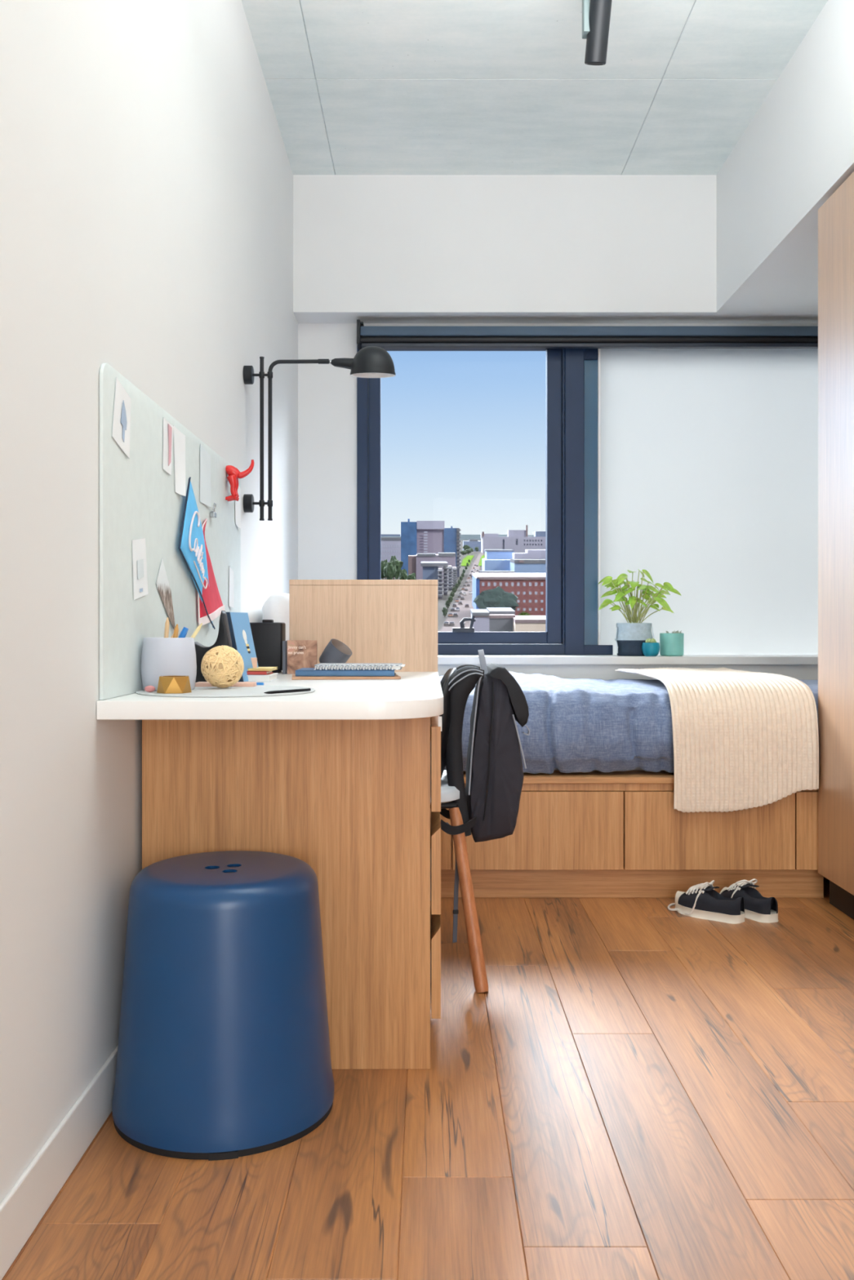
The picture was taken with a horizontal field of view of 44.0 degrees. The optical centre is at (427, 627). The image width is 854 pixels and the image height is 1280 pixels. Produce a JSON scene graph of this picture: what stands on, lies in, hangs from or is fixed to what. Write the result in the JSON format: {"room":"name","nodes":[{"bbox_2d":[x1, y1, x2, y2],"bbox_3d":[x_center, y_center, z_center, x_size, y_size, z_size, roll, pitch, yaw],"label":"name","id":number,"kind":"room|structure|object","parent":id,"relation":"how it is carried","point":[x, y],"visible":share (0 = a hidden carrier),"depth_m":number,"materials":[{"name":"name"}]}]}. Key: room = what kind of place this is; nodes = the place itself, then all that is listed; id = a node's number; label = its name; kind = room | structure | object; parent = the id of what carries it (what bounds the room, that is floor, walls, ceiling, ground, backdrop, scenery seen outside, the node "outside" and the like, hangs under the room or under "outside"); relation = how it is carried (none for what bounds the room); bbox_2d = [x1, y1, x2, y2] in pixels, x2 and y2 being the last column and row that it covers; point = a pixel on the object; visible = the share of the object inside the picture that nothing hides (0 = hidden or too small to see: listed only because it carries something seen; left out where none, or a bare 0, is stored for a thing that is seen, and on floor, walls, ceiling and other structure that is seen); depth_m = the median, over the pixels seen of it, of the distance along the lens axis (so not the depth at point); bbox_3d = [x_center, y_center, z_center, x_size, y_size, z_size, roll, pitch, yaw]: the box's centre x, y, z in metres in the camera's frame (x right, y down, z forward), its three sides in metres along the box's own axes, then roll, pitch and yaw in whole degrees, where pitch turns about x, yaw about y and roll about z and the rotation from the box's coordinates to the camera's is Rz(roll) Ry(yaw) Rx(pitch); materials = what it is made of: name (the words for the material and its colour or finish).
{"room":"bedroom","nodes":[
{"label":"bedroom","id":0,"kind":"room"},
{"bbox_2d":[0,0,297,1204],"bbox_3d":[-0.628,-0.514,1.210,0.120,2.788,7.020,0,0,0],"label":"wall","id":1,"kind":"structure","parent":0,"point":[146,175],"depth_m":1.77,"materials":[{"name":"paint"}]},
{"bbox_2d":[0,1044,118,1279],"bbox_3d":[-0.564,0.812,1.050,0.008,0.096,6.500,0,0,0],"label":"baseboard","id":2,"kind":"structure","parent":1,"relation":"attached to","point":[30,1197],"depth_m":1.58,"materials":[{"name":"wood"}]},
{"bbox_2d":[99,363,240,700],"bbox_3d":[-0.564,-0.168,2.491,0.007,0.588,1.338,0,0,0],"label":"pinboard","id":3,"kind":"object","parent":1,"relation":"attached to","point":[139,499],"visible":0.65,"depth_m":2.10,"materials":[{"name":"fabric"}]},
{"bbox_2d":[111,377,131,458],"bbox_3d":[-0.557,-0.381,1.925,0.003,0.135,0.116,0,0,0],"label":"postcard","id":4,"kind":"object","parent":3,"relation":"attached to","point":[121,433],"visible":1,"depth_m":1.92,"materials":[{"name":"white paper"}]},
{"bbox_2d":[132,537,148,599],"bbox_3d":[-0.557,-0.114,2.047,0.003,0.124,0.105,0,0,0],"label":"instant photo","id":5,"kind":"object","parent":3,"relation":"attached to","point":[139,545],"visible":1,"depth_m":2.04,"materials":[{"name":"white paper"}]},
{"bbox_2d":[137,559,144,579],"bbox_3d":[-0.556,-0.112,2.045,0.001,0.042,0.047,0,0,0],"label":"picture","id":6,"kind":"object","parent":5,"relation":"attached to","point":[140,562],"depth_m":2.04,"materials":[{"name":"paper"}]},
{"bbox_2d":[155,558,175,629],"bbox_3d":[-0.556,-0.064,2.248,0.005,0.163,0.158,0,0,0],"label":"print","id":7,"kind":"object","parent":3,"relation":"attached to","point":[162,583],"visible":0.97,"depth_m":2.24},
{"bbox_2d":[163,417,173,475],"bbox_3d":[-0.557,-0.386,2.270,0.003,0.114,0.089,0,0,0],"label":"greeting card","id":8,"kind":"object","parent":3,"relation":"attached to","point":[168,428],"visible":1,"depth_m":2.26,"materials":[{"name":"white paper"}]},
{"bbox_2d":[173,425,186,496],"bbox_3d":[-0.552,-0.369,2.363,0.013,0.148,0.091,0,0,0],"label":"paper","id":9,"kind":"object","parent":3,"relation":"attached to","point":[179,437],"visible":1,"depth_m":2.36,"materials":[{"name":"paper"}]},
{"bbox_2d":[178,476,215,629],"bbox_3d":[-0.546,-0.170,2.518,0.015,0.351,0.393,0,0,0],"label":"pennant","id":10,"kind":"object","parent":3,"relation":"attached to","point":[192,547],"visible":1,"depth_m":2.46,"materials":[{"name":"blue fabric"}]},
{"bbox_2d":[200,443,211,506],"bbox_3d":[-0.555,-0.378,2.643,0.007,0.144,0.113,0,0,0],"label":"paper","id":11,"kind":"object","parent":3,"relation":"attached to","point":[205,457],"visible":1,"depth_m":2.64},
{"bbox_2d":[197,518,224,626],"bbox_3d":[-0.554,-0.137,2.724,0.014,0.271,0.358,0,0,0],"label":"pennant","id":12,"kind":"object","parent":3,"relation":"attached to","point":[211,595],"visible":0.82,"depth_m":2.67,"materials":[{"name":"red fabric"}]},
{"bbox_2d":[209,502,216,518],"bbox_3d":[-0.553,-0.301,2.721,0.012,0.037,0.031,0,0,0],"label":"clip","id":13,"kind":"object","parent":3,"relation":"attached to","point":[212,514],"visible":1,"depth_m":2.71,"materials":[{"name":"metal"}]},
{"bbox_2d":[228,566,234,608],"bbox_3d":[-0.556,-0.114,2.993,0.006,0.118,0.060,0,0,0],"label":"paper","id":14,"kind":"object","parent":3,"relation":"attached to","point":[231,597],"visible":1,"depth_m":2.99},
{"bbox_2d":[235,485,240,528],"bbox_3d":[-0.555,-0.363,3.095,0.007,0.145,0.080,0,0,0],"label":"paper","id":15,"kind":"object","parent":3,"relation":"attached to","point":[237,504],"visible":0.79,"depth_m":3.10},
{"bbox_2d":[225,459,253,501],"bbox_3d":[-0.524,-0.409,2.940,0.080,0.114,0.052,0,0,0],"label":"wall hook","id":16,"kind":"object","parent":3,"relation":"attached to","point":[233,473],"visible":1,"depth_m":2.92,"materials":[{"name":"red plastic"}]},
{"bbox_2d":[243,346,395,520],"bbox_3d":[-0.334,-0.599,3.270,0.467,0.537,0.140,0,0,0],"label":"wall lamp","id":17,"kind":"object","parent":1,"relation":"attached to","point":[370,362],"visible":1,"depth_m":3.26,"materials":[{"name":"black metal"}]},
{"bbox_2d":[331,357,353,369],"bbox_3d":[-0.254,-0.814,3.270,0.091,0.037,0.035,0,0,0],"label":"socket","id":18,"kind":"object","parent":17,"relation":"attached to","point":[348,363],"depth_m":3.26,"materials":[{"name":"black metal"}]},
{"bbox_2d":[1,876,853,1279],"bbox_3d":[0.646,0.920,1.210,2.628,0.120,7.020,0,0,0],"label":"floor","id":19,"kind":"structure","parent":0,"point":[636,1088],"depth_m":1.76,"materials":[{"name":"brown wood"}]},
{"bbox_2d":[111,850,334,1160],"bbox_3d":[-0.364,0.645,1.898,0.390,0.430,0.391,0,0,0],"label":"stool","id":20,"kind":"object","parent":19,"relation":"on","point":[224,1051],"visible":1,"depth_m":1.75,"materials":[{"name":"blue plastic"}]},
{"bbox_2d":[97,671,443,1069],"bbox_3d":[-0.269,0.493,2.404,0.596,0.734,1.193,0,0,0],"label":"desk","id":21,"kind":"object","parent":19,"relation":"on","point":[340,778],"visible":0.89,"depth_m":2.05,"materials":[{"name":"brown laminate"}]},
{"bbox_2d":[194,610,232,682],"bbox_3d":[-0.478,0.044,2.362,0.085,0.163,0.045,0,0,0],"label":"tape dispenser","id":22,"kind":"object","parent":21,"relation":"on","point":[224,637],"visible":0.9,"depth_m":2.34,"materials":[{"name":"black plastic"}]},
{"bbox_2d":[135,684,315,697],"bbox_3d":[-0.393,0.124,2.064,0.344,0.004,0.344,0,0,0],"label":"desk mat","id":23,"kind":"object","parent":21,"relation":"on","point":[258,691],"visible":0.84,"depth_m":1.99,"materials":[{"name":"grey fabric"}]},
{"bbox_2d":[144,685,155,692],"bbox_3d":[-0.522,0.116,1.985,0.020,0.013,0.014,0,0,0],"label":"eraser","id":24,"kind":"object","parent":23,"relation":"on","point":[148,688],"visible":1,"depth_m":1.98,"materials":[{"name":"pink rubber"}]},
{"bbox_2d":[141,637,196,691],"bbox_3d":[-0.505,0.071,2.062,0.106,0.102,0.106,0,0,0],"label":"pen cup","id":25,"kind":"object","parent":23,"relation":"on","point":[160,656],"visible":0.69,"depth_m":2.02,"materials":[{"name":"white ceramic"}]},
{"bbox_2d":[164,617,169,637],"bbox_3d":[-0.513,0.047,2.061,0.018,0.132,0.010,0,0,0],"label":"brush","id":26,"kind":"object","parent":25,"relation":"in","point":[166,624],"visible":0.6,"depth_m":2.06,"materials":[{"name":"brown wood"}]},
{"bbox_2d":[173,624,178,637],"bbox_3d":[-0.501,0.054,2.066,0.027,0.119,0.010,0,0,0],"label":"pencil","id":27,"kind":"object","parent":25,"relation":"in","point":[176,628],"visible":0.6,"depth_m":2.06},
{"bbox_2d":[177,626,188,637],"bbox_3d":[-0.496,0.057,2.050,0.063,0.116,0.012,0,0,0],"label":"pen","id":28,"kind":"object","parent":25,"relation":"in","point":[183,633],"visible":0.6,"depth_m":2.04,"materials":[{"name":"blue plastic"}]},
{"bbox_2d":[191,622,202,638],"bbox_3d":[-0.486,0.053,2.085,0.080,0.123,0.016,0,0,0],"label":"pen","id":29,"kind":"object","parent":25,"relation":"in","point":[198,628],"visible":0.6,"depth_m":2.09,"materials":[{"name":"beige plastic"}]},
{"bbox_2d":[156,675,191,693],"bbox_3d":[-0.473,0.107,1.972,0.062,0.030,0.060,0,0,0],"label":"candle holder","id":30,"kind":"object","parent":23,"relation":"on","point":[166,684],"visible":1,"depth_m":1.95,"materials":[{"name":"gold metal"}]},
{"bbox_2d":[200,644,244,688],"bbox_3d":[-0.411,0.079,2.112,0.085,0.086,0.085,0,0,0],"label":"ball","id":31,"kind":"object","parent":23,"relation":"on","point":[222,666],"visible":1,"depth_m":2.08,"materials":[{"name":"wicker"}]},
{"bbox_2d":[195,681,256,686],"bbox_3d":[-0.418,0.120,2.187,0.123,0.012,0.037,0,0,0],"label":"pencil case","id":32,"kind":"object","parent":23,"relation":"on","point":[199,683],"visible":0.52,"depth_m":2.17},
{"bbox_2d":[263,688,311,693],"bbox_3d":[-0.262,0.120,1.975,0.074,0.005,0.104,0,0,0],"label":"pen","id":33,"kind":"object","parent":23,"relation":"on","point":[303,689],"visible":1,"depth_m":1.97,"materials":[{"name":"black plastic"}]},
{"bbox_2d":[226,612,258,681],"bbox_3d":[-0.434,0.045,2.472,0.072,0.160,0.108,0,0,0],"label":"picture book","id":34,"kind":"object","parent":21,"relation":"on","point":[242,638],"visible":0.75,"depth_m":2.46,"materials":[{"name":"blue paper"}]},
{"bbox_2d":[247,672,278,681],"bbox_3d":[-0.444,0.119,2.505,0.160,0.015,0.120,0,0,0],"label":"paperback","id":35,"kind":"object","parent":21,"relation":"on","point":[272,677],"visible":0.44,"depth_m":2.45,"materials":[{"name":"white paper"}]},
{"bbox_2d":[246,671,272,675],"bbox_3d":[-0.452,0.107,2.500,0.156,0.008,0.105,0,0,0],"label":"paperback","id":36,"kind":"object","parent":35,"relation":"on","point":[249,673],"visible":0.38,"depth_m":2.45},
{"bbox_2d":[247,666,277,671],"bbox_3d":[-0.440,0.099,2.510,0.150,0.006,0.110,0,0,0],"label":"paperback","id":37,"kind":"object","parent":36,"relation":"on","point":[260,668],"visible":0.44,"depth_m":2.46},
{"bbox_2d":[250,657,257,667],"bbox_3d":[-0.434,0.084,2.500,0.062,0.024,0.047,0,0,0],"label":"box","id":38,"kind":"object","parent":37,"relation":"on","point":[254,660],"visible":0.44,"depth_m":2.49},
{"bbox_2d":[249,619,285,672],"bbox_3d":[-0.460,0.053,2.938,0.120,0.147,0.075,0,0,0],"label":"speaker","id":39,"kind":"object","parent":21,"relation":"on","point":[268,636],"visible":0.56,"depth_m":2.90},
{"bbox_2d":[282,640,286,674],"bbox_3d":[-0.387,0.082,2.875,0.009,0.089,0.060,0,0,0],"label":"notebook","id":40,"kind":"object","parent":21,"relation":"on","point":[284,642],"visible":0.71,"depth_m":2.85,"materials":[{"name":"paper"}]},
{"bbox_2d":[286,640,317,674],"bbox_3d":[-0.340,0.081,2.848,0.081,0.091,0.016,0,0,0],"label":"storybook","id":41,"kind":"object","parent":21,"relation":"on","point":[300,654],"visible":0.99,"depth_m":2.84,"materials":[{"name":"paper"}]},
{"bbox_2d":[319,638,352,662],"bbox_3d":[-0.253,0.078,2.889,0.091,0.092,0.082,0,0,0],"label":"tumbler","id":42,"kind":"object","parent":21,"relation":"on","point":[335,651],"visible":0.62,"depth_m":2.87,"materials":[{"name":"ceramic"}]},
{"bbox_2d":[292,674,400,679],"bbox_3d":[-0.205,0.123,2.622,0.278,0.006,0.181,0,0,0],"label":"notebook","id":43,"kind":"object","parent":21,"relation":"on","point":[396,677],"visible":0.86,"depth_m":2.55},
{"bbox_2d":[295,667,395,676],"bbox_3d":[-0.202,0.112,2.640,0.240,0.015,0.150,0,0,0],"label":"notebook","id":44,"kind":"object","parent":43,"relation":"on","point":[304,672],"visible":0.89,"depth_m":2.56,"materials":[{"name":"blue paper"}]},
{"bbox_2d":[314,662,404,670],"bbox_3d":[-0.168,0.099,2.647,0.220,0.014,0.153,0,0,0],"label":"spiral notebook","id":45,"kind":"object","parent":44,"relation":"on","point":[322,666],"visible":1,"depth_m":2.58,"materials":[{"name":"paper"}]},
{"bbox_2d":[288,579,437,912],"bbox_3d":[-0.183,0.362,3.014,0.422,0.995,0.026,0,0,0],"label":"divider panel","id":46,"kind":"object","parent":19,"relation":"on","point":[379,620],"visible":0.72,"depth_m":3.00,"materials":[{"name":"brown wood"}]},
{"bbox_2d":[430,667,488,992],"bbox_3d":[-0.108,0.485,2.720,0.501,0.758,0.488,0,0,0],"label":"desk chair","id":47,"kind":"object","parent":19,"relation":"on","point":[448,793],"visible":0.33,"depth_m":2.55,"materials":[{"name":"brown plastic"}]},
{"bbox_2d":[440,648,529,942],"bbox_3d":[0.141,0.416,2.717,0.226,0.720,0.329,0,0,0],"label":"backpack","id":48,"kind":"object","parent":47,"relation":"hanging from","point":[488,804],"visible":0.89,"depth_m":2.60,"materials":[{"name":"grey fabric"}]},
{"bbox_2d":[440,770,822,897],"bbox_3d":[0.642,0.665,3.824,2.396,0.390,1.043,0,0,0],"label":"bed base","id":49,"kind":"object","parent":19,"relation":"on","point":[594,833],"visible":0.38,"depth_m":3.31,"materials":[{"name":"brown wood"}]},
{"bbox_2d":[554,767,643,770],"bbox_3d":[0.639,0.355,3.873,2.381,0.230,0.914,0,0,0],"label":"mattress","id":50,"kind":"object","parent":49,"relation":"on","point":[637,768],"visible":0.02,"depth_m":3.44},
{"bbox_2d":[439,671,817,773],"bbox_3d":[0.638,0.318,3.782,2.365,0.298,0.990,0,0,0],"label":"duvet","id":51,"kind":"object","parent":49,"relation":"on","point":[580,725],"visible":0.31,"depth_m":3.32,"materials":[{"name":"fabric"}]},
{"bbox_2d":[262,592,289,671],"bbox_3d":[-0.483,0.052,3.700,0.155,0.330,0.600,0,0,0],"label":"pillow","id":52,"kind":"object","parent":51,"relation":"on","point":[276,607],"visible":0.22,"depth_m":3.41,"materials":[{"name":"white fabric"}]},
{"bbox_2d":[614,667,818,813],"bbox_3d":[0.981,0.366,3.773,0.456,0.418,1.039,0,0,0],"label":"knitted throw","id":53,"kind":"object","parent":51,"relation":"on","point":[742,740],"visible":1,"depth_m":3.27,"materials":[{"name":"fabric"}]},
{"bbox_2d":[667,880,744,924],"bbox_3d":[0.829,0.809,3.165,0.198,0.102,0.205,0,0,0],"label":"sneaker","id":54,"kind":"object","parent":19,"relation":"on","point":[704,902],"visible":1,"depth_m":3.12,"materials":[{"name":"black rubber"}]},
{"bbox_2d":[719,878,777,923],"bbox_3d":[0.960,0.809,3.180,0.135,0.102,0.219,0,0,0],"label":"sneaker","id":55,"kind":"object","parent":19,"relation":"on","point":[757,908],"visible":0.87,"depth_m":3.12,"materials":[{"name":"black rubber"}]},
{"bbox_2d":[817,171,853,919],"bbox_3d":[1.534,-0.224,2.044,0.633,2.167,2.508,0,0,0],"label":"wardrobe","id":56,"kind":"object","parent":19,"relation":"on","point":[836,215],"visible":1,"depth_m":3.16,"materials":[{"name":"brown wood"}]},
{"bbox_2d":[241,0,827,174],"bbox_3d":[0.646,-2.008,1.210,2.628,0.200,7.020,0,0,0],"label":"ceiling","id":57,"kind":"structure","parent":0,"point":[354,86],"depth_m":3.67,"materials":[{"name":"concrete"}]},
{"bbox_2d":[582,0,611,65],"bbox_3d":[0.482,-1.756,2.980,0.082,0.302,0.156,0,0,0],"label":"ceiling spotlight","id":58,"kind":"object","parent":57,"relation":"attached to","point":[596,14],"visible":1,"depth_m":2.98,"materials":[{"name":"black metal"}]},
{"bbox_2d":[293,174,817,323],"bbox_3d":[0.646,-1.619,4.538,2.428,0.579,0.163,0,0,0],"label":"wall","id":59,"kind":"structure","parent":0,"point":[367,248],"depth_m":4.46,"materials":[{"name":"paint"}]},
{"bbox_2d":[297,323,817,579],"bbox_3d":[0.646,-0.524,4.700,2.428,2.768,0.160,0,0,0],"label":"wall","id":60,"kind":"structure","parent":0,"point":[326,393],"depth_m":4.62,"materials":[{"name":"paint"}]},
{"bbox_2d":[356,344,613,654],"bbox_3d":[0.247,-0.573,4.651,1.112,1.393,0.138,0,0,0],"label":"window","id":61,"kind":"structure","parent":60,"relation":"in","point":[571,374],"depth_m":4.61,"materials":[{"name":"blue metal"}]},
{"bbox_2d":[584,348,597,644],"bbox_3d":[0.710,-0.574,4.667,0.065,1.391,0.106,0,0,0],"label":"window frame","id":62,"kind":"structure","parent":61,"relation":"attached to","point":[590,354],"depth_m":4.63,"materials":[{"name":"blue metal"}]},
{"bbox_2d":[356,319,817,350],"bbox_3d":[0.763,-1.202,4.553,2.133,0.211,0.125,0,0,0],"label":"roller blind","id":63,"kind":"object","parent":60,"relation":"attached to","point":[384,337],"visible":0.84,"depth_m":4.51,"materials":[{"name":"metal"}]},
{"bbox_2d":[600,348,817,654],"bbox_3d":[1.302,-0.573,4.635,1.116,1.394,0.006,0,0,0],"label":"roller blind","id":64,"kind":"object","parent":60,"relation":"in","point":[709,456],"depth_m":4.63,"materials":[{"name":"white fabric"}]},
{"bbox_2d":[437,664,817,679],"bbox_3d":[0.646,0.507,4.495,2.428,0.705,0.247,0,0,0],"label":"wall","id":65,"kind":"structure","parent":0,"point":[605,672],"depth_m":4.37,"materials":[{"name":"paint"}]},
{"bbox_2d":[437,654,817,664],"bbox_3d":[0.646,0.138,4.486,2.428,0.034,0.267,0,0,0],"label":"windowsill","id":66,"kind":"structure","parent":65,"relation":"on","point":[442,659],"depth_m":4.35,"materials":[{"name":"paint"}]},
{"bbox_2d":[597,569,681,656],"bbox_3d":[0.886,-0.064,4.465,0.344,0.369,0.192,0,0,0],"label":"potted plant","id":67,"kind":"object","parent":66,"relation":"on","point":[629,638],"visible":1,"depth_m":4.43,"materials":[{"name":"green plant"}]},
{"bbox_2d":[641,638,659,656],"bbox_3d":[0.922,0.083,4.372,0.074,0.075,0.074,0,0,0],"label":"potted succulent","id":68,"kind":"object","parent":66,"relation":"on","point":[650,647],"visible":1,"depth_m":4.35,"materials":[{"name":"teal ceramic"}]},
{"bbox_2d":[659,630,684,656],"bbox_3d":[1.024,0.067,4.440,0.100,0.108,0.100,0,0,0],"label":"potted succulent","id":69,"kind":"object","parent":66,"relation":"on","point":[672,644],"visible":1,"depth_m":4.40,"materials":[{"name":"green ceramic"}]},
{"bbox_2d":[716,0,853,311],"bbox_3d":[1.538,-1.619,2.619,0.643,0.579,3.677,0,0,0],"label":"soffit","id":70,"kind":"structure","parent":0,"point":[797,149],"depth_m":3.66,"materials":[{"name":"paint"}]},
{"label":"outside","id":71,"kind":"structure","parent":0,"visible":0},
{"bbox_2d":[381,540,559,644],"bbox_3d":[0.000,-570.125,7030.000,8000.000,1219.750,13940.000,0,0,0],"label":"ground","id":72,"kind":"structure","parent":71,"point":[441,602],"depth_m":771.36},
{"bbox_2d":[381,560,386,579],"bbox_3d":[-42.310,-52.441,999.934,10.621,20.882,8.840,0,0,0],"label":"street tree","id":73,"kind":"object","parent":72,"relation":"on","point":[383,563],"visible":0.3,"depth_m":996.99,"materials":[{"name":"green plant"}]},
{"bbox_2d":[382,560,395,579],"bbox_3d":[-34.315,-48.444,947.051,11.761,22.099,12.494,0,0,0],"label":"street tree","id":74,"kind":"object","parent":72,"relation":"on","point":[389,569],"visible":0.98,"depth_m":943.93,"materials":[{"name":"green plant"}]},
{"bbox_2d":[381,534,400,562],"bbox_3d":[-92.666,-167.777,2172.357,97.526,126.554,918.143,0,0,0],"label":"building","id":75,"kind":"structure","parent":72,"relation":"on","point":[390,546],"depth_m":1714.26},
{"bbox_2d":[389,555,395,579],"bbox_3d":[-33.503,-57.153,1028.449,8.652,25.305,8.082,0,0,0],"label":"street tree","id":76,"kind":"object","parent":72,"relation":"on","point":[393,557],"visible":0.26,"depth_m":1028.14,"materials":[{"name":"green plant"}]},
{"bbox_2d":[393,558,403,579],"bbox_3d":[-28.346,-52.800,986.558,10.997,23.997,10.302,0,0,0],"label":"street tree","id":77,"kind":"object","parent":72,"relation":"on","point":[398,564],"visible":0.62,"depth_m":983.22,"materials":[{"name":"green plant"}]},
{"bbox_2d":[399,568,407,579],"bbox_3d":[-21.355,-43.099,923.345,7.788,15.659,8.260,0,0,0],"label":"street tree","id":78,"kind":"object","parent":72,"relation":"on","point":[402,574],"visible":0.73,"depth_m":920.72,"materials":[{"name":"green plant"}]},
{"bbox_2d":[407,573,416,579],"bbox_3d":[-13.517,-37.505,867.163,8.017,14.203,8.880,0,0,0],"label":"street tree","id":79,"kind":"object","parent":72,"relation":"on","point":[412,576],"visible":0.44,"depth_m":864.72,"materials":[{"name":"green plant"}]},
{"bbox_2d":[400,519,460,577],"bbox_3d":[2.965,-85.272,1152.625,63.432,64.955,64.750,0,0,0],"label":"apartment tower","id":80,"kind":"structure","parent":72,"relation":"on","point":[418,536],"depth_m":1122.87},
{"bbox_2d":[408,552,455,583],"bbox_3d":[3.611,-55.587,997.473,43.859,31.903,51.000,0,0,0],"label":"apartment block","id":81,"kind":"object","parent":72,"relation":"on","point":[414,561],"visible":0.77,"depth_m":972.95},
{"bbox_2d":[420,561,457,599],"bbox_3d":[9.987,-36.492,837.885,30.354,35.412,222.383,0,0,0],"label":"block","id":82,"kind":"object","parent":72,"relation":"on","point":[431,571],"visible":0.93,"depth_m":757.92,"materials":[{"name":"concrete"}]},
{"bbox_2d":[441,607,448,617],"bbox_3d":[9.252,-7.921,576.076,3.365,6.042,2.890,0,0,0],"label":"street tree","id":83,"kind":"object","parent":72,"relation":"on","point":[444,611],"visible":0.98,"depth_m":575.26,"materials":[{"name":"green plant"}]},
{"bbox_2d":[444,600,449,609],"bbox_3d":[11.675,-13.166,632.841,3.064,6.579,3.156,0,0,0],"label":"street tree","id":84,"kind":"object","parent":72,"relation":"on","point":[447,602],"visible":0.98,"depth_m":632.18,"materials":[{"name":"green plant"}]},
{"bbox_2d":[448,595,453,604],"bbox_3d":[14.548,-17.355,682.883,3.362,6.215,3.165,0,0,0],"label":"street tree","id":85,"kind":"object","parent":72,"relation":"on","point":[450,597],"visible":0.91,"depth_m":681.89,"materials":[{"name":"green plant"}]},
{"bbox_2d":[451,586,456,595],"bbox_3d":[19.543,-26.921,791.739,3.517,6.305,3.176,0,0,0],"label":"street tree","id":86,"kind":"object","parent":72,"relation":"on","point":[453,588],"visible":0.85,"depth_m":790.81,"materials":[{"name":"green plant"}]},
{"bbox_2d":[460,550,466,555],"bbox_3d":[75.707,-157.541,2249.563,16.581,12.332,15.681,0,0,0],"label":"street tree","id":87,"kind":"object","parent":72,"relation":"on","point":[463,553],"visible":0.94,"depth_m":2246.21,"materials":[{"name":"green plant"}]},
{"bbox_2d":[462,544,470,551],"bbox_3d":[101.046,-206.469,2769.956,20.880,19.322,19.317,0,0,0],"label":"street tree","id":88,"kind":"object","parent":72,"relation":"on","point":[464,547],"visible":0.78,"depth_m":2762.21,"materials":[{"name":"green plant"}]},
{"bbox_2d":[465,548,471,554],"bbox_3d":[91.642,-171.236,2400.090,15.155,13.471,15.568,0,0,0],"label":"street tree","id":89,"kind":"object","parent":72,"relation":"on","point":[468,551],"visible":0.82,"depth_m":2394.59,"materials":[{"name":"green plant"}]},
{"bbox_2d":[462,539,480,551],"bbox_3d":[121.500,-225.575,2910.000,48.600,38.150,60.000,0,0,0],"label":"office block","id":90,"kind":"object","parent":72,"relation":"on","point":[473,544],"visible":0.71,"depth_m":2879.97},
{"bbox_2d":[470,608,488,631],"bbox_3d":[22.764,-1.275,465.696,7.447,13.804,22.000,0,0,0],"label":"shed","id":91,"kind":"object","parent":72,"relation":"on","point":[481,624],"visible":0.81,"depth_m":455.68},
{"bbox_2d":[472,586,519,610],"bbox_3d":[35.085,-11.791,545.283,24.049,19.128,7.037,0,0,0],"label":"tree","id":92,"kind":"object","parent":72,"relation":"on","point":[496,597],"visible":0.78,"depth_m":543.51,"materials":[{"name":"green plant"}]},
{"bbox_2d":[478,549,515,573],"bbox_3d":[74.536,-70.585,1145.557,44.513,40.259,173.467,0,0,0],"label":"exhibition hall","id":93,"kind":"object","parent":72,"relation":"on","point":[495,561],"visible":0.66,"depth_m":1161.34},
{"bbox_2d":[486,607,515,631],"bbox_3d":[32.274,-1.699,470.446,11.632,14.652,30.500,0,0,0],"label":"shed","id":94,"kind":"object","parent":72,"relation":"on","point":[500,619],"visible":0.67,"depth_m":455.68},
{"bbox_2d":[471,573,545,615],"bbox_3d":[51.833,-17.820,592.000,52.428,28.202,61.000,0,0,0],"label":"brick building","id":95,"kind":"structure","parent":72,"relation":"on","point":[529,588],"depth_m":562.55,"materials":[{"name":"brick"}]},
{"bbox_2d":[480,524,545,553],"bbox_3d":[236.179,-214.541,2611.303,211.191,70.083,80.250,0,0,0],"label":"block","id":96,"kind":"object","parent":72,"relation":"on","point":[517,540],"visible":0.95,"depth_m":2571.53,"materials":[{"name":"concrete"}]},
{"bbox_2d":[517,611,529,615],"bbox_3d":[49.915,-5.369,549.830,6.801,5.555,6.580,0,0,0],"label":"tree","id":97,"kind":"object","parent":72,"relation":"on","point":[522,613],"visible":0.36,"depth_m":547.64,"materials":[{"name":"green plant"}]},
{"bbox_2d":[510,549,545,573],"bbox_3d":[119.673,-67.712,1125.409,60.874,35.514,75.000,0,0,0],"label":"warehouse","id":98,"kind":"structure","parent":72,"relation":"on","point":[532,561],"depth_m":1090.98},
{"bbox_2d":[512,615,545,631],"bbox_3d":[49.146,0.748,454.945,25.041,11.727,22.000,0,0,0],"label":"shed","id":99,"kind":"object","parent":72,"relation":"on","point":[520,623],"visible":0.39,"depth_m":444.47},
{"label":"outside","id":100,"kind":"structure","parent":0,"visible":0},
{"bbox_2d":[381,533,533,540],"bbox_3d":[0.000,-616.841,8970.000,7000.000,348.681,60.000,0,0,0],"label":"hills","id":101,"kind":"structure","parent":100,"point":[463,537],"depth_m":8883.94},
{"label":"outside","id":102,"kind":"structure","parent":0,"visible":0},
{"bbox_2d":[461,555,474,565],"bbox_3d":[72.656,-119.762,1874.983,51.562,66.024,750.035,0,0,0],"label":"lawn","id":103,"kind":"structure","parent":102,"point":[466,558],"depth_m":1871.75,"materials":[{"name":"green plant"}]},
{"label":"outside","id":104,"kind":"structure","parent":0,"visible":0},
{"bbox_2d":[478,555,484,565],"bbox_3d":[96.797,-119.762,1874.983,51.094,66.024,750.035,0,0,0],"label":"lawn","id":105,"kind":"structure","parent":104,"point":[482,556],"depth_m":1812.39,"materials":[{"name":"green plant"}]},
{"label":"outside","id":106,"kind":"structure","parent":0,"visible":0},
{"bbox_2d":[437,551,484,631],"bbox_3d":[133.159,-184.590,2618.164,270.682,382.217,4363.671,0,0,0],"label":"road","id":107,"kind":"structure","parent":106,"point":[464,612],"depth_m":637.00,"materials":[{"name":"asphalt"}]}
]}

